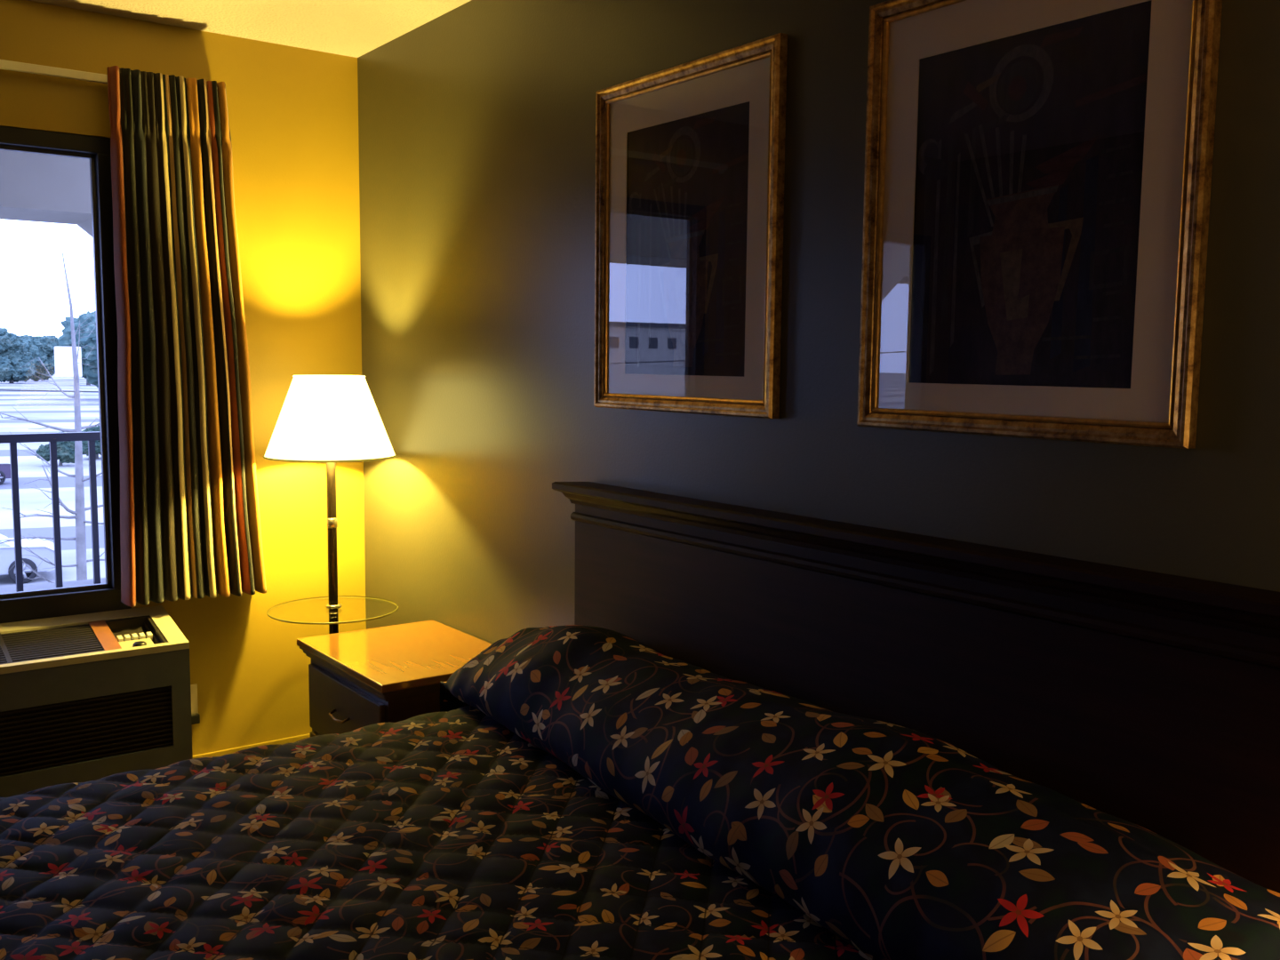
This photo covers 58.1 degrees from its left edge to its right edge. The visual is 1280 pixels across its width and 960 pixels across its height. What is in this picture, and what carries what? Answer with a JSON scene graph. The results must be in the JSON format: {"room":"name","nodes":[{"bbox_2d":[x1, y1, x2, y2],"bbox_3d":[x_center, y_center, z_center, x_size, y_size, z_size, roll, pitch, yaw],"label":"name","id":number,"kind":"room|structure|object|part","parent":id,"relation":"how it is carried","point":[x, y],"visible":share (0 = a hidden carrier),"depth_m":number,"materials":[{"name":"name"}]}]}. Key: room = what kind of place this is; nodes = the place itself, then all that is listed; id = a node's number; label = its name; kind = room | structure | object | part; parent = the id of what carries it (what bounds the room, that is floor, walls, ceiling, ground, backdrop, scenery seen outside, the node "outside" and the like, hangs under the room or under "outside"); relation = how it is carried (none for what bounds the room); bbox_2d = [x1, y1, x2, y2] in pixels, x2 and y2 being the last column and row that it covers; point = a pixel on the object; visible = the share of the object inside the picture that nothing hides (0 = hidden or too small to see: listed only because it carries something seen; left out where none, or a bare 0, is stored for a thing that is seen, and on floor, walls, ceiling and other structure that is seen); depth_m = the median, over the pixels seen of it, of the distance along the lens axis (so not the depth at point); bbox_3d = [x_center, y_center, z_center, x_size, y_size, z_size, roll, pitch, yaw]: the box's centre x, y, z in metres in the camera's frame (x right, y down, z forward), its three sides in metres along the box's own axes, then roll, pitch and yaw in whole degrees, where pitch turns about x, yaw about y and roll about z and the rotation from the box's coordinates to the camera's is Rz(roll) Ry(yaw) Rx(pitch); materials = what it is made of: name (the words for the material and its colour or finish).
{"room":"hotel room","nodes":[
{"label":"hotel room","id":0,"kind":"room"},
{"bbox_2d":[0,0,366,755],"bbox_3d":[-2.418,-0.173,3.173,3.440,2.440,0.140,-4,7,-37],"label":"wall","id":1,"kind":"structure","parent":0,"point":[293,111],"depth_m":3.94,"materials":[{"name":"yellow paint"}]},
{"bbox_2d":[0,59,107,84],"bbox_3d":[-1.864,-1.205,3.358,1.180,0.035,0.043,-4,7,-37],"label":"curtain rod","id":2,"kind":"object","parent":1,"relation":"attached to","point":[7,65],"visible":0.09,"depth_m":3.42,"materials":[{"name":"beige metal"}]},
{"bbox_2d":[106,65,266,607],"bbox_3d":[-1.444,-0.435,3.685,0.459,1.650,0.127,-4,8,-38],"label":"drape","id":3,"kind":"object","parent":2,"relation":"hanging from","point":[190,519],"visible":1,"depth_m":3.64,"materials":[{"name":"fabric"}]},
{"bbox_2d":[0,125,131,623],"bbox_3d":[-1.985,-0.290,3.432,0.825,1.513,0.095,-4,7,-37],"label":"window","id":4,"kind":"structure","parent":1,"relation":"in","point":[83,599],"depth_m":3.61,"materials":[{"name":"brown metal"}]},
{"bbox_2d":[0,605,192,797],"bbox_3d":[-1.911,0.734,3.370,1.070,0.564,0.307,-4,7,-37],"label":"air conditioner","id":5,"kind":"object","parent":1,"relation":"attached to","point":[94,696],"visible":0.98,"depth_m":3.43,"materials":[{"name":"beige metal"}]},
{"bbox_2d":[0,624,104,664],"bbox_3d":[-1.975,0.512,3.269,0.800,0.072,0.226,-4,7,-37],"label":"grille","id":6,"kind":"object","parent":5,"relation":"attached to","point":[44,644],"depth_m":3.42,"materials":[{"name":"grey plastic"}]},
{"bbox_2d":[0,685,173,775],"bbox_3d":[-1.827,0.749,3.259,0.970,0.200,0.016,-4,7,-37],"label":"grille","id":7,"kind":"object","parent":5,"relation":"attached to","point":[54,735],"depth_m":3.40,"materials":[{"name":"brown plastic"}]},
{"bbox_3d":[-1.636,0.485,3.521,0.047,0.065,0.226,-4,7,-37],"label":"trim panel","id":8,"kind":"part","parent":5,"relation":"part of","materials":[{"name":"brown plastic"}]},
{"bbox_3d":[-1.534,0.512,3.515,0.094,0.030,0.085,-4,7,-37],"label":"dial plate","id":9,"kind":"part","parent":5,"relation":"part of","materials":[{"name":"beige plastic"}]},
{"bbox_3d":[-1.564,0.488,3.576,0.133,0.078,0.226,-4,7,-37],"label":"control panel","id":10,"kind":"part","parent":5,"relation":"part of","materials":[{"name":"brown plastic"}]},
{"bbox_3d":[-1.523,0.502,3.504,0.040,0.016,0.040,-4,7,-37],"label":"knob","id":11,"kind":"part","parent":5,"relation":"part of","materials":[{"name":"black plastic"}]},
{"bbox_2d":[190,683,199,724],"bbox_3d":[-1.496,0.747,3.859,0.027,0.136,0.032,-4,7,-37],"label":"outlet","id":12,"kind":"object","parent":1,"relation":"attached to","point":[195,716],"visible":0.34,"depth_m":3.85,"materials":[{"name":"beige plastic"}]},
{"bbox_3d":[-1.521,0.745,3.857,0.074,0.116,0.006,-4,7,-37],"label":"plate","id":13,"kind":"part","parent":12,"relation":"part of","materials":[{"name":"white plastic"}]},
{"bbox_2d":[192,733,310,759],"bbox_3d":[-2.329,1.014,3.275,3.276,0.057,0.012,-4,7,-37],"label":"baseboard","id":14,"kind":"structure","parent":1,"relation":"attached to","point":[289,740],"depth_m":4.00,"materials":[{"name":"yellow paint"}]},
{"bbox_2d":[27,0,471,57],"bbox_3d":[-0.691,-1.204,0.877,3.580,0.120,5.680,-4,7,-37],"label":"ceiling","id":15,"kind":"structure","parent":0,"point":[355,28],"depth_m":3.54,"materials":[{"name":"yellow"}]},
{"bbox_2d":[357,0,1279,643],"bbox_3d":[0.674,-0.024,2.035,0.140,2.440,5.680,-4,7,-37],"label":"wall","id":16,"kind":"structure","parent":0,"point":[476,123],"depth_m":2.81,"materials":[{"name":"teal warm grey-beige semi gloss paint"}]},
{"bbox_2d":[593,32,787,418],"bbox_3d":[0.091,-0.545,2.628,0.027,0.780,0.650,-4,7,-37],"label":"framed print","id":17,"kind":"object","parent":16,"relation":"attached to","point":[690,156],"visible":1,"depth_m":2.60,"materials":[{"name":"gold metal"}]},
{"bbox_2d":[552,481,1279,893],"bbox_3d":[0.436,0.576,2.220,0.082,0.964,2.128,-4,7,-37],"label":"headboard","id":18,"kind":"object","parent":16,"relation":"attached to","point":[1150,700],"visible":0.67,"depth_m":1.97,"materials":[{"name":"brown wood"}]},
{"bbox_3d":[0.432,0.184,2.173,0.010,0.023,2.031,-4,7,-37],"label":"bead moulding","id":19,"kind":"part","parent":18,"relation":"part of","materials":[{"name":"brown wood"}]},
{"bbox_2d":[856,0,1222,448],"bbox_3d":[0.623,-0.463,1.920,0.027,0.780,0.650,-4,7,-37],"label":"framed print","id":20,"kind":"object","parent":16,"relation":"attached to","point":[1037,180],"visible":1,"depth_m":1.89,"materials":[{"name":"gold metal"}]},
{"bbox_3d":[-0.716,1.342,1.142,3.580,0.120,5.680,-4,7,-37],"label":"floor","id":21,"kind":"structure","parent":0,"visible":0},
{"bbox_2d":[263,375,398,634],"bbox_3d":[-1.018,0.326,3.816,0.423,1.340,0.423,-4,7,-37],"label":"floor lamp","id":22,"kind":"object","parent":21,"relation":"on","point":[331,420],"visible":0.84,"depth_m":3.64,"materials":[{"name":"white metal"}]},
{"bbox_3d":[-1.011,-0.337,3.747,0.229,0.006,0.229,-4,7,-37],"label":"trim","id":23,"kind":"part","parent":22,"relation":"part of","materials":[{"name":"beige fabric"}]},
{"bbox_3d":[-1.013,-0.208,3.761,0.416,0.260,0.416,-4,7,-37],"label":"lamp shade","id":24,"kind":"part","parent":22,"relation":"part of","materials":[{"name":"beige fabric"}]},
{"bbox_3d":[-1.014,-0.079,3.774,0.423,0.006,0.423,-4,7,-37],"label":"trim","id":25,"kind":"part","parent":22,"relation":"part of","materials":[{"name":"yellow"}]},
{"bbox_2d":[326,518,337,527],"bbox_3d":[-1.016,0.141,3.797,0.037,0.034,0.037,-4,7,-37],"label":"switch","id":26,"kind":"object","parent":22,"relation":"attached to","point":[331,523],"depth_m":3.78,"materials":[{"name":"gold metal"}]},
{"bbox_2d":[266,595,398,624],"bbox_3d":[-1.019,0.430,3.827,0.420,0.006,0.420,4,7,30],"label":"tray","id":27,"kind":"object","parent":22,"relation":"on","point":[333,608],"depth_m":3.81,"materials":[{"name":"clear glass"}]},
{"bbox_2d":[296,619,492,736],"bbox_3d":[-0.682,0.770,3.410,0.467,0.550,0.616,-4,7,-37],"label":"nightstand","id":28,"kind":"object","parent":21,"relation":"on","point":[357,679],"visible":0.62,"depth_m":3.29,"materials":[{"name":"brown wood"}]},
{"bbox_3d":[-0.843,0.882,3.301,0.016,0.195,0.516,-4,7,-37],"label":"drawer","id":29,"kind":"part","parent":28,"relation":"part of","materials":[{"name":"brown wood"}]},
{"bbox_3d":[-0.857,0.673,3.267,0.028,0.020,0.108,-4,7,-37],"label":"handle","id":30,"kind":"part","parent":28,"relation":"part of","materials":[{"name":"gold metal"}]},
{"bbox_3d":[-0.841,0.674,3.280,0.016,0.195,0.516,-4,7,-37],"label":"drawer","id":31,"kind":"part","parent":28,"relation":"part of","materials":[{"name":"brown wood"}]},
{"bbox_3d":[-0.673,0.533,3.390,0.451,0.030,0.604,-4,7,-37],"label":"moulding","id":32,"kind":"part","parent":28,"relation":"part of","materials":[{"name":"brown wood"}]},
{"bbox_3d":[-0.443,0.965,1.680,1.960,0.525,1.860,-4,7,-37],"label":"bed","id":33,"kind":"object","parent":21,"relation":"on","visible":0,"materials":[{"name":"floral printed quilted fabric"}]},
{"bbox_2d":[0,624,1279,959],"bbox_3d":[-0.442,0.793,1.663,2.066,0.704,2.208,-4,7,-37],"label":"bedspread","id":34,"kind":"object","parent":33,"relation":"on","point":[572,792],"visible":1,"depth_m":1.86,"materials":[{"name":"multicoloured fabric"}]},
{"bbox_2d":[439,624,1279,959],"bbox_3d":[0.199,0.604,2.124,0.470,0.410,2.208,-4,7,-37],"label":"pillow","id":35,"kind":"object","parent":34,"relation":"on","point":[837,836],"depth_m":1.79,"materials":[{"name":"blue fabric"}]},
{"label":"outside","id":36,"kind":"structure","parent":0,"visible":0},
{"bbox_2d":[0,373,105,587],"bbox_3d":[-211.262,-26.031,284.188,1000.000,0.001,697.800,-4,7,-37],"label":"ground","id":37,"kind":"structure","parent":36,"point":[55,409],"depth_m":54.72,"materials":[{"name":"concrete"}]},
{"bbox_2d":[0,463,10,484],"bbox_3d":[-28.895,-0.437,48.465,1.829,1.469,4.400,4,7,27],"label":"car","id":38,"kind":"object","parent":37,"relation":"on","point":[4,468],"visible":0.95,"depth_m":49.56,"materials":[{"name":"paint"}]},
{"bbox_2d":[0,328,22,379],"bbox_3d":[-86.687,-15.987,154.320,6.908,9.369,9.039,-4,7,-37],"label":"oak tree","id":39,"kind":"object","parent":37,"relation":"on","point":[10,343],"visible":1,"depth_m":153.53,"materials":[{"name":"green plant"}]},
{"bbox_2d":[0,337,37,383],"bbox_3d":[-120.973,-23.284,221.166,9.150,9.381,9.105,-4,7,-37],"label":"tree","id":40,"kind":"object","parent":37,"relation":"on","point":[24,373],"visible":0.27,"depth_m":220.08,"materials":[{"name":"green plant"}]},
{"bbox_2d":[0,534,55,583],"bbox_3d":[-16.751,1.791,28.200,4.400,1.469,1.829,-3,7,-31],"label":"car","id":41,"kind":"object","parent":37,"relation":"on","point":[43,548],"visible":0.62,"depth_m":28.30,"materials":[{"name":"silver metal"}]},
{"bbox_2d":[19,334,59,381],"bbox_3d":[-126.794,-25.568,240.825,10.934,9.742,10.898,-4,7,-37],"label":"tree","id":42,"kind":"object","parent":37,"relation":"on","point":[43,348],"visible":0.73,"depth_m":239.25,"materials":[{"name":"green plant"}]},
{"bbox_2d":[0,252,104,583],"bbox_3d":[-5.414,1.141,11.033,1.375,6.541,0.562,-3,7,-34],"label":"bare tree","id":43,"kind":"object","parent":37,"relation":"on","point":[80,539],"visible":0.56,"depth_m":10.91,"materials":[{"name":"grey plant"}]},
{"bbox_2d":[34,431,86,465],"bbox_3d":[-29.274,-1.598,58.246,2.134,1.764,1.765,1,6,1],"label":"round shrub","id":44,"kind":"object","parent":37,"relation":"on","point":[65,450],"visible":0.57,"depth_m":57.66,"materials":[{"name":"green plant"}]},
{"bbox_2d":[54,346,82,376],"bbox_3d":[-46.837,-7.801,94.449,2.000,6.250,0.400,-4,7,-37],"label":"roadside sign","id":45,"kind":"object","parent":37,"relation":"on","point":[63,359],"visible":0.74,"depth_m":93.94,"materials":[{"name":"white metal"}]},
{"bbox_2d":[57,311,98,388],"bbox_3d":[-64.831,-15.910,141.841,13.167,12.234,13.045,-4,7,-37],"label":"oak tree","id":46,"kind":"object","parent":37,"relation":"on","point":[65,340],"visible":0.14,"depth_m":136.72,"materials":[{"name":"green plant"}]},
{"bbox_2d":[81,372,90,384],"bbox_3d":[-101.715,-21.521,211.990,9.276,8.153,8.591,-4,7,-37],"label":"tree","id":47,"kind":"object","parent":37,"relation":"on","point":[84,375],"visible":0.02,"depth_m":211.68,"materials":[{"name":"green plant"}]},
{"bbox_2d":[81,424,101,458],"bbox_3d":[-29.429,-2.085,62.331,2.008,1.886,2.715,1,6,6],"label":"round shrub","id":48,"kind":"object","parent":37,"relation":"on","point":[95,428],"visible":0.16,"depth_m":61.35,"materials":[{"name":"green plant"}]},
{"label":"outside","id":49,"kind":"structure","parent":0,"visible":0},
{"bbox_2d":[0,389,98,392],"bbox_3d":[-18.964,-2.513,28.066,80.001,2.345,0.042,-4,7,-37],"label":"power cable","id":50,"kind":"object","parent":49,"point":[0,389],"visible":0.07,"depth_m":30.46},
{"bbox_3d":[-3.675,3.192,3.858,13.000,3.980,1.860,-4,7,-37],"label":"wall","id":51,"kind":"structure","parent":0,"visible":0},
{"bbox_3d":[-4.776,1.189,2.807,10.200,0.200,1.860,-4,7,-37],"label":"floor","id":52,"kind":"structure","parent":51,"relation":"on","visible":0},
{"bbox_2d":[0,149,92,237],"bbox_3d":[-5.169,-0.284,3.201,10.200,2.640,0.500,-4,7,-37],"label":"balcony ceiling","id":53,"kind":"structure","parent":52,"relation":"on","point":[39,188],"depth_m":4.82,"materials":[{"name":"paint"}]},
{"bbox_2d":[0,577,105,593],"bbox_3d":[-5.186,0.843,3.327,10.200,0.372,0.280,-4,7,-37],"label":"kerb","id":54,"kind":"object","parent":52,"relation":"on","point":[36,587],"depth_m":5.25,"materials":[{"name":"paint"}]},
{"bbox_2d":[0,431,100,591],"bbox_3d":[-3.413,0.191,4.575,3.000,0.698,0.044,-4,7,-37],"label":"railing","id":55,"kind":"object","parent":54,"relation":"on","point":[91,437],"visible":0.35,"depth_m":5.14,"materials":[{"name":"black metal"}]},
{"bbox_3d":[-3.409,-0.137,4.541,3.000,0.038,0.044,-4,7,-37],"label":"handrail","id":56,"kind":"part","parent":55,"relation":"part of","materials":[{"name":"black metal"}]}
]}

